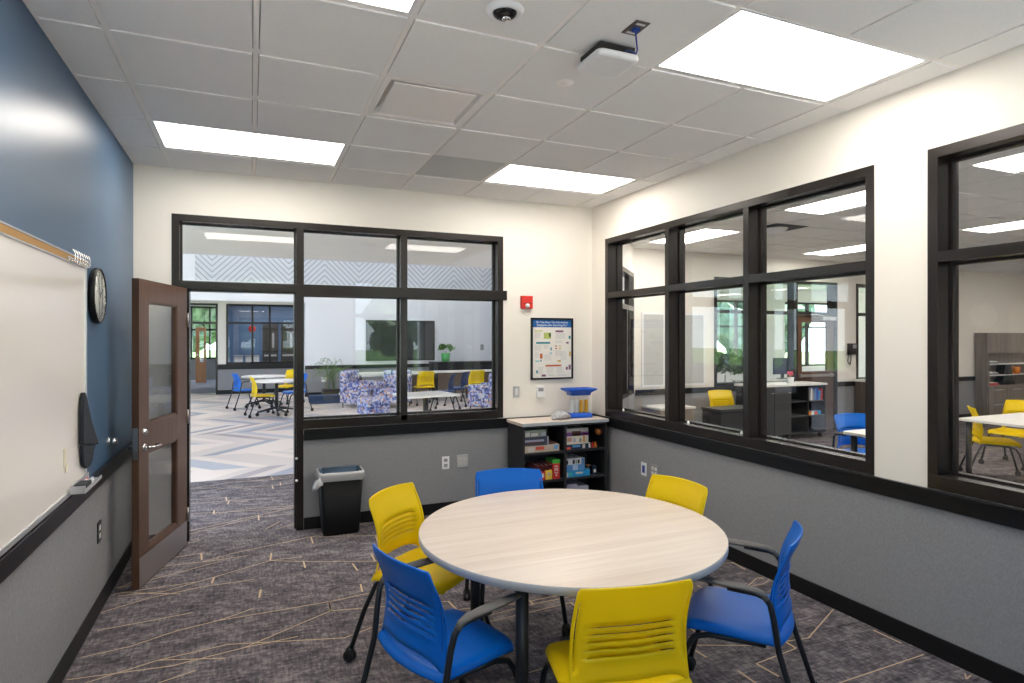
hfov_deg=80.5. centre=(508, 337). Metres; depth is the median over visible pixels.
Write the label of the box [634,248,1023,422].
wall
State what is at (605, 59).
wireless access point
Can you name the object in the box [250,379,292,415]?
pedestal table
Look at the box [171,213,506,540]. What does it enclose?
window
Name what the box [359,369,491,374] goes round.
countertop
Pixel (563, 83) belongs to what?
sprinkler cover
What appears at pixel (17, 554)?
trim
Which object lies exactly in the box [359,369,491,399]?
table
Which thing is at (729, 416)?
desk
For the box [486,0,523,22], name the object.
dome camera
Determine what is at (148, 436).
door
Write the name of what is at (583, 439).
game box
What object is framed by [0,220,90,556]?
whiteboard
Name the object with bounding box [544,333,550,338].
print
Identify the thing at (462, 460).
outlet
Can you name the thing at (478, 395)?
lounge chair
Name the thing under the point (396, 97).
ceiling vent
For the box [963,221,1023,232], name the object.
ceiling light
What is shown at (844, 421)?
chair
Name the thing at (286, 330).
double door
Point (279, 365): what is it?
trim
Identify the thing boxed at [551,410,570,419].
crumpled bag
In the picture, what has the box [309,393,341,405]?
bench
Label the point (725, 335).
tree
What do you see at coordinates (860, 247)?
ceiling light
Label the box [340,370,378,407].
lounge chair
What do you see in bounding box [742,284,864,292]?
ceiling
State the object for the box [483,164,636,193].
ceiling light
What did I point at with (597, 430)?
ornament
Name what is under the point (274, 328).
double door
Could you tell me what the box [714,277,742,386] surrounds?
window
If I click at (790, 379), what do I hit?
flower pot
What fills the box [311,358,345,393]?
potted grass
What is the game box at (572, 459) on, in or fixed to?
on the game box at (577, 466)
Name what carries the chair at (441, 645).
on the floor
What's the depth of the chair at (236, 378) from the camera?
13.88 m
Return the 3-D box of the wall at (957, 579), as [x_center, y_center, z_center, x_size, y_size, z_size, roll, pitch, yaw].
[2.134,0.102,3.601,0.165,3.121,6.056,0,0,-23]
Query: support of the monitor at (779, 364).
on the desk at (771, 379)
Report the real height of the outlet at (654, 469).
0.115 m
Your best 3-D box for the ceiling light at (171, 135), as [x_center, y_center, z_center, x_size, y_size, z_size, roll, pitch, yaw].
[-1.804,-1.388,4.288,1.195,0.062,0.586,0,0,-23]
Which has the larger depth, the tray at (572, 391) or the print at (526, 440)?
the tray at (572, 391)
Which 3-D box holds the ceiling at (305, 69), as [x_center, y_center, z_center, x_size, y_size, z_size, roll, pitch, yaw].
[2.602,-1.421,5.889,23.400,0.136,13.200,0,0,-23]
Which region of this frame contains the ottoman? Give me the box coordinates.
[357,396,389,413]
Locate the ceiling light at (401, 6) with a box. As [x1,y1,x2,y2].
[342,0,417,14]
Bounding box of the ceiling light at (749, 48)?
[654,8,927,102]
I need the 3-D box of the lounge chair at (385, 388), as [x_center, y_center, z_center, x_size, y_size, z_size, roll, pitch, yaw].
[-2.757,1.232,14.457,0.720,0.860,0.720,0,0,13]
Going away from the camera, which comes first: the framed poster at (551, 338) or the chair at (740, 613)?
the chair at (740, 613)
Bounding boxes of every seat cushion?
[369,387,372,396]
[377,388,395,402]
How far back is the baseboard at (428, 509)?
5.43 m
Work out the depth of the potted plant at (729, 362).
12.20 m
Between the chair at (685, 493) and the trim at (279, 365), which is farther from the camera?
the trim at (279, 365)
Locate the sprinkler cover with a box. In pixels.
[557,79,573,86]
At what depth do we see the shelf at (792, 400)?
9.98 m
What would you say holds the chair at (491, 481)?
on the floor
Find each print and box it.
[525,439,543,442]
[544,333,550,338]
[572,431,580,435]
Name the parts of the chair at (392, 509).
leg, backrest, seat, leg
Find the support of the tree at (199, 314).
on the ground at (814, 357)
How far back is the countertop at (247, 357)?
19.90 m
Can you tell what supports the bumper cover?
attached to the wall at (66, 180)
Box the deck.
[590,464,596,473]
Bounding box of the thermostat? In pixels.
[536,386,544,397]
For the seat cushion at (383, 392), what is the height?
0.320 m
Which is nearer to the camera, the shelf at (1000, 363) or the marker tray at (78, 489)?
the marker tray at (78, 489)
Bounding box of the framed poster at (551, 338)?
[531,318,572,379]
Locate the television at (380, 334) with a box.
[366,320,434,360]
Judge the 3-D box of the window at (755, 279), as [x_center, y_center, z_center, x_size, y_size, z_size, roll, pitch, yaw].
[1.614,-0.098,4.824,0.177,1.784,2.866,0,0,-23]
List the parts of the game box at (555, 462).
lid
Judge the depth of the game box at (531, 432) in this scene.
5.70 m
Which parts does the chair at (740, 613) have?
leg, leg, armrest, seat, armrest, leg, leg, backrest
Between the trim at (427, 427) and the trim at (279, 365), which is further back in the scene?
the trim at (279, 365)
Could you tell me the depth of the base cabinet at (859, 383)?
10.90 m
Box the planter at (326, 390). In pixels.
[321,388,339,393]
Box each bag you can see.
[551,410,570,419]
[994,375,1014,384]
[996,364,1011,374]
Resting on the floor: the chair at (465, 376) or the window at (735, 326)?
the chair at (465, 376)
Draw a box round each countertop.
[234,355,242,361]
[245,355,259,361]
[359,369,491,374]
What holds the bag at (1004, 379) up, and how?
in the upper cabinet at (1003, 348)
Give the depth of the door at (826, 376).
10.82 m
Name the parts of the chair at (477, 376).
backrest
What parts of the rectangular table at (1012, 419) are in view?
leg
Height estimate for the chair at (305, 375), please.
0.835 m
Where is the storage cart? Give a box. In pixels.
[734,381,827,438]
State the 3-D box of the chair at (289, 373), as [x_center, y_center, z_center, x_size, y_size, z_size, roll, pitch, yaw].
[-5.565,1.244,15.228,0.558,0.835,0.621,0,0,22]
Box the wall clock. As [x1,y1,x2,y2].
[87,268,106,323]
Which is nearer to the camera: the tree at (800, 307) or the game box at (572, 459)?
the game box at (572, 459)
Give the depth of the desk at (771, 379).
13.19 m
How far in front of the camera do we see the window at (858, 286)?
11.07 m
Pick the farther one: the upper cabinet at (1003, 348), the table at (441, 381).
the table at (441, 381)
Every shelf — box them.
[791,399,806,402]
[791,413,806,417]
[990,362,1023,364]
[990,373,1023,375]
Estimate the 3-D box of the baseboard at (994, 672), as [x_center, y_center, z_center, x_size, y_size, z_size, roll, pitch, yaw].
[2.013,1.611,3.658,0.013,0.102,5.856,0,0,-23]
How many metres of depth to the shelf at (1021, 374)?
12.61 m
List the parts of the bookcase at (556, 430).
shelf, shelf, shelf, shelf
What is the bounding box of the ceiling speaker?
[767,223,808,233]
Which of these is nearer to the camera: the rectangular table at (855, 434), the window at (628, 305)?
the rectangular table at (855, 434)
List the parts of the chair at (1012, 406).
leg, seat, backrest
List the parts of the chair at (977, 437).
leg, backrest, leg, seat, leg, leg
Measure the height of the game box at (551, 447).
0.063 m
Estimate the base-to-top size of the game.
0.290 m
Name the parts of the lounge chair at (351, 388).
backrest, armrest, armrest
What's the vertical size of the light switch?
0.112 m
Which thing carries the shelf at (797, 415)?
attached to the storage cart
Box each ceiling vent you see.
[366,76,489,126]
[415,155,505,180]
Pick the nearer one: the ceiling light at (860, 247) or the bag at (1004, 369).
the ceiling light at (860, 247)
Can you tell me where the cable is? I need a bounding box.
[625,31,637,54]
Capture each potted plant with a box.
[438,343,454,361]
[717,351,742,381]
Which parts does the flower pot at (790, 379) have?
pot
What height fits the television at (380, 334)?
1.180 m
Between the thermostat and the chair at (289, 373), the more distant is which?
the chair at (289, 373)
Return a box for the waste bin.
[312,465,364,535]
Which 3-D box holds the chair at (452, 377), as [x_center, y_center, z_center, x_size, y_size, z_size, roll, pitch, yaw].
[-1.442,1.244,13.697,0.621,0.835,0.558,0,0,8]
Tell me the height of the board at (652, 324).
1.140 m
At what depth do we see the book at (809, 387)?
10.05 m
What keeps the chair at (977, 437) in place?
on the floor
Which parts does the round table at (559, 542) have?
leg, leg, leg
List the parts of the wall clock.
clock glass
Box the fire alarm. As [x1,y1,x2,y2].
[520,296,532,308]
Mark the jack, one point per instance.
(637, 25)
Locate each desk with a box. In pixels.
[701,405,742,429]
[730,377,786,381]
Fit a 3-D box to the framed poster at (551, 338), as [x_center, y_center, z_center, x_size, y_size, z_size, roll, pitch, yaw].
[0.442,0.116,6.160,0.476,0.622,0.022,0,0,-23]
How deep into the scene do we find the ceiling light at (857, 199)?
6.21 m
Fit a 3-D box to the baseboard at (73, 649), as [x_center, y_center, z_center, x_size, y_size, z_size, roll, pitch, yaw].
[-1.786,1.611,2.042,0.013,0.102,5.856,0,0,-23]
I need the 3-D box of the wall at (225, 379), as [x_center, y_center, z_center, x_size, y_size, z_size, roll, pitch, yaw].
[-9.710,0.162,20.266,12.000,3.000,9.100,0,0,-23]
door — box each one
[127,278,188,589]
[196,327,205,382]
[263,325,277,361]
[281,325,292,360]
[798,314,836,429]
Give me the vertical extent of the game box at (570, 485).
0.180 m
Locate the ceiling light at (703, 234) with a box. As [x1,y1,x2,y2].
[648,229,738,243]
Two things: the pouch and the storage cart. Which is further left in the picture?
the pouch
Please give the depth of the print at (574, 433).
5.86 m
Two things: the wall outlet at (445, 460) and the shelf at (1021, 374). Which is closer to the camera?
the wall outlet at (445, 460)
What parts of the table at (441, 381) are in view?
leg, modesty panel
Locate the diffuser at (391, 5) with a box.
[358,0,412,10]
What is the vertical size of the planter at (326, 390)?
0.260 m
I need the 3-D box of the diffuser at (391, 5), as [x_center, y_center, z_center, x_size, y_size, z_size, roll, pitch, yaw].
[-0.849,-1.367,2.045,1.167,0.008,0.558,0,0,-23]
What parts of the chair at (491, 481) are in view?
leg, leg, backrest, leg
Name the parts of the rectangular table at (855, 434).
leg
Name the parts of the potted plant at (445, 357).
pot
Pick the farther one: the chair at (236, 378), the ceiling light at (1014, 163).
the chair at (236, 378)
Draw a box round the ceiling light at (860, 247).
[806,245,864,255]
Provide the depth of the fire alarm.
6.02 m
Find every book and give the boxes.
[809,387,817,399]
[809,388,811,399]
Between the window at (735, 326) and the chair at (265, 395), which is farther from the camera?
the window at (735, 326)
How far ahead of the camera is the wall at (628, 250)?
8.68 m
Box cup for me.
[1012,366,1020,373]
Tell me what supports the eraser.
in the marker tray at (78, 489)
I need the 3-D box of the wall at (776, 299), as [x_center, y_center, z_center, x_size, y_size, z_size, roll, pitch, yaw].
[8.312,0.002,15.328,14.700,3.321,6.300,0,0,-23]
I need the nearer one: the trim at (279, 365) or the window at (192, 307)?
the trim at (279, 365)
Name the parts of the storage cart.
cabinet door, cabinet door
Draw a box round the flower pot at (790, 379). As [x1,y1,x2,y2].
[786,371,793,382]
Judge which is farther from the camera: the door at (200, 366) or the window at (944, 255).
the door at (200, 366)
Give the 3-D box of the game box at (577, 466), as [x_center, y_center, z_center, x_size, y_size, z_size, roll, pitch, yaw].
[0.600,1.262,5.965,0.205,0.058,0.242,0,0,-23]
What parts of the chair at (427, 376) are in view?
seat, backrest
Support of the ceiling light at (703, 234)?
attached to the ceiling at (305, 69)
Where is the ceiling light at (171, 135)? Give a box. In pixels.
[151,120,346,165]
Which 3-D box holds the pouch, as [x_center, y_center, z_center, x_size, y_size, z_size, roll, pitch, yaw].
[-2.305,0.499,3.325,0.022,0.415,0.343,0,0,-23]
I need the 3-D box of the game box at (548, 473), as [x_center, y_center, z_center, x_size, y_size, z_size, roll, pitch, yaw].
[0.343,1.308,5.834,0.068,0.088,0.202,0,0,-23]
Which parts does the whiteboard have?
hook bracket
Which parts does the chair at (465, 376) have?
seat, backrest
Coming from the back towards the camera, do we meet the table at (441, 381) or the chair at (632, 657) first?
the table at (441, 381)
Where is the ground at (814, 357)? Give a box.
[193,349,824,363]
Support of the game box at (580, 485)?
on the bookcase at (556, 430)
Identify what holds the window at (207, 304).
in the wall at (334, 328)
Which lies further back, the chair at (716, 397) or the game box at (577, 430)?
the chair at (716, 397)
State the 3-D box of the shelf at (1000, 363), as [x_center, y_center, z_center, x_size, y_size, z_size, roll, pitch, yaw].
[10.530,0.554,12.709,1.830,0.016,0.204,0,0,-23]
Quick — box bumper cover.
[108,437,116,445]
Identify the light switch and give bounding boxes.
[513,386,519,397]
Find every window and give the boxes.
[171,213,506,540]
[191,303,217,393]
[191,306,215,358]
[605,165,873,475]
[623,267,633,398]
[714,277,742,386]
[717,300,742,355]
[767,281,837,429]
[785,302,826,365]
[856,284,864,378]
[927,123,1023,508]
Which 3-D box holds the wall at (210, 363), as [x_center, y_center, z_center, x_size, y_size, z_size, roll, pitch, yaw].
[-11.903,0.112,20.311,8.000,3.100,6.700,0,0,-23]
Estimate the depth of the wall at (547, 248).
5.59 m
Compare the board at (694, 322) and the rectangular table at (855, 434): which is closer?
the rectangular table at (855, 434)
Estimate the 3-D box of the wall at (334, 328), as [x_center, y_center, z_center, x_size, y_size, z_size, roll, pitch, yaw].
[-6.392,-1.388,17.576,16.000,6.100,1.950,0,0,-23]
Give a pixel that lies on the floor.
(282, 605)
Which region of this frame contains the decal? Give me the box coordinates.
[63,448,67,472]
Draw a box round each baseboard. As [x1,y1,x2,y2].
[47,540,131,682]
[149,500,461,539]
[727,546,1023,682]
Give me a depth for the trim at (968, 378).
9.70 m
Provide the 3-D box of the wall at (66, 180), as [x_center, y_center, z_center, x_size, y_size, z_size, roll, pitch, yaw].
[-1.861,0.102,1.991,0.165,3.121,6.221,0,0,-23]
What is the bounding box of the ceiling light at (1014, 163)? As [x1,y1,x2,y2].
[969,152,1023,172]
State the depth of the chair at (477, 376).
15.23 m
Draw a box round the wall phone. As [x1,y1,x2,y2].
[847,343,856,364]
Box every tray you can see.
[70,472,101,494]
[560,387,596,395]
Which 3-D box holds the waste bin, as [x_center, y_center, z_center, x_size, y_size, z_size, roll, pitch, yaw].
[-1.464,1.397,5.171,0.438,0.531,0.318,0,0,-23]
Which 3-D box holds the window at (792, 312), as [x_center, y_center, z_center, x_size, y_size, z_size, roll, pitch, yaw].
[5.048,0.342,10.600,1.790,2.640,0.175,0,0,-23]
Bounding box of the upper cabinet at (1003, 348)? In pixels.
[975,333,1023,415]
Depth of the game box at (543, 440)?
5.69 m
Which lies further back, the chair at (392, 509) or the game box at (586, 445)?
the game box at (586, 445)
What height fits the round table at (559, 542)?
0.740 m
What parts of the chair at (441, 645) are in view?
leg, armrest, backrest, seat, leg, leg, armrest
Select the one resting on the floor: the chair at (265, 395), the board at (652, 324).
the chair at (265, 395)
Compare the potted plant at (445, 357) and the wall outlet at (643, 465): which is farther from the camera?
the potted plant at (445, 357)
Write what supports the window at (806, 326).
in the wall at (776, 299)
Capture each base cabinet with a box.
[641,404,695,420]
[854,379,864,413]
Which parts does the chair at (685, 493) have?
backrest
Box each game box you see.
[525,428,545,437]
[525,435,548,446]
[525,443,558,452]
[545,469,551,479]
[546,457,559,478]
[567,425,587,436]
[567,435,587,444]
[567,443,588,449]
[567,453,584,464]
[567,464,584,470]
[567,468,589,477]
[567,480,576,488]
[571,480,587,489]
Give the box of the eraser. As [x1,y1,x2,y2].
[74,480,91,487]
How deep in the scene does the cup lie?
12.73 m
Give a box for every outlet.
[97,520,100,543]
[442,456,448,468]
[457,454,467,467]
[641,462,646,475]
[650,463,658,475]
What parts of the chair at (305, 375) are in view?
seat, backrest, leg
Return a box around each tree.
[193,308,215,351]
[717,302,786,362]
[785,304,814,352]
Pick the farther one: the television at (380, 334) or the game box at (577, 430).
the television at (380, 334)
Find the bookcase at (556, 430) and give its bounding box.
[507,416,608,490]
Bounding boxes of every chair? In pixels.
[225,373,260,410]
[244,377,279,417]
[271,370,304,404]
[277,373,313,412]
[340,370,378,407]
[343,482,493,662]
[360,543,521,682]
[373,370,411,405]
[410,371,438,405]
[429,374,460,410]
[443,371,469,406]
[460,370,484,401]
[463,468,570,636]
[468,373,491,408]
[539,579,692,682]
[645,474,712,643]
[686,520,816,682]
[708,390,733,405]
[832,413,864,453]
[959,405,1023,476]
[978,400,1023,470]
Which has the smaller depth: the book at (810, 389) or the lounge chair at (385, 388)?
the book at (810, 389)
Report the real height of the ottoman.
0.400 m
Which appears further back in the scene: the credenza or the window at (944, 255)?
the credenza
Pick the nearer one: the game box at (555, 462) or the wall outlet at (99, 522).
the wall outlet at (99, 522)
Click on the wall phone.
(851, 347)
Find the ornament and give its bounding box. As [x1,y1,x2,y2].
[595,428,600,434]
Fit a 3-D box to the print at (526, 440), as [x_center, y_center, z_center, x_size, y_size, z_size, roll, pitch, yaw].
[0.242,0.974,5.683,0.196,0.019,0.001,0,0,-23]
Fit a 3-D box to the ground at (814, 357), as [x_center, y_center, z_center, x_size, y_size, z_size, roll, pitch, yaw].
[-3.915,1.737,9.202,120.000,0.050,160.000,0,0,-23]
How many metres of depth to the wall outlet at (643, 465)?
5.50 m
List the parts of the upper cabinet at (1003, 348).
drawer, drawer, drawer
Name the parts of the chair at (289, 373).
seat, backrest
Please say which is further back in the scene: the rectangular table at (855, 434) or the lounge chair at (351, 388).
the lounge chair at (351, 388)
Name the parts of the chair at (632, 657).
leg, seat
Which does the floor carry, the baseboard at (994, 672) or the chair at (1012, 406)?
the chair at (1012, 406)
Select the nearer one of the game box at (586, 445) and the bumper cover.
the bumper cover
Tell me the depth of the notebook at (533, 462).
5.75 m
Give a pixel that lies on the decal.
(65, 464)
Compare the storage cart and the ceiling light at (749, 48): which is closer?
the ceiling light at (749, 48)
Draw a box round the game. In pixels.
[560,387,596,418]
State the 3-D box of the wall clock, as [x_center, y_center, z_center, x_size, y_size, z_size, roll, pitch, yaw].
[-2.415,-0.243,3.553,0.037,0.330,0.330,0,0,-23]
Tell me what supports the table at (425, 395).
on the floor
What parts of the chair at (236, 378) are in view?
backrest, leg, seat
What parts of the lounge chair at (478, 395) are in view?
armrest, backrest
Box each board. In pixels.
[641,312,664,386]
[685,313,704,385]
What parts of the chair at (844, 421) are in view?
leg, seat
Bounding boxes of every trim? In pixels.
[0,441,131,583]
[218,363,428,396]
[304,415,550,439]
[591,413,1023,529]
[635,376,974,417]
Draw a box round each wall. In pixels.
[0,0,132,682]
[133,164,591,534]
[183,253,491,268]
[183,254,491,395]
[191,300,292,389]
[191,305,215,379]
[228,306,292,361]
[592,44,1023,673]
[623,244,633,409]
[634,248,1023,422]
[717,288,864,381]
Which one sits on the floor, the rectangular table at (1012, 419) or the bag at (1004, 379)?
the rectangular table at (1012, 419)
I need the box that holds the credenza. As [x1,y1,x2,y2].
[428,361,491,373]
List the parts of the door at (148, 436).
latch plate, handle, kick plate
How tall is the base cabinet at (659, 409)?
0.630 m
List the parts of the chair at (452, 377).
backrest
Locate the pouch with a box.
[79,392,98,468]
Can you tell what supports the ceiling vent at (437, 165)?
in the ceiling at (305, 69)
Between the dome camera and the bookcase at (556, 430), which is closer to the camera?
the dome camera
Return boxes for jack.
[621,20,649,35]
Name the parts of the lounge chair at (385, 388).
armrest, backrest, armrest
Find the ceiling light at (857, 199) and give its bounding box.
[785,191,864,213]
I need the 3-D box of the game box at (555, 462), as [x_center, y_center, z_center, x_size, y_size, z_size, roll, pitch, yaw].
[0.424,1.260,5.842,0.078,0.182,0.154,0,0,-23]
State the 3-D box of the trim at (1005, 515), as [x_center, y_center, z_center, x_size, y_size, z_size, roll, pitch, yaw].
[2.012,0.843,3.641,0.028,0.094,5.826,0,0,-23]
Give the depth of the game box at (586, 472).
5.87 m
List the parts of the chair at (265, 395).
backrest, seat, leg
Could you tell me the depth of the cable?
2.67 m
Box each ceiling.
[22,0,1023,274]
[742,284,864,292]
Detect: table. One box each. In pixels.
[241,374,285,407]
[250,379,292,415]
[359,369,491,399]
[392,391,459,410]
[418,489,728,682]
[843,429,864,451]
[959,412,1023,473]
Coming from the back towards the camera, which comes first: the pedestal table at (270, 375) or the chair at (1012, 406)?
the pedestal table at (270, 375)
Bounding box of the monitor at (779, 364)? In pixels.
[773,358,786,378]
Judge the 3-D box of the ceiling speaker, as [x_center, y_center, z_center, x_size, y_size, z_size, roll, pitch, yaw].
[3.321,-1.323,7.521,0.520,0.061,0.520,0,0,-23]
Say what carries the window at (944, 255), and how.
in the wall at (957, 579)
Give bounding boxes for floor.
[62,379,1023,682]
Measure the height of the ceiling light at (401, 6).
0.062 m

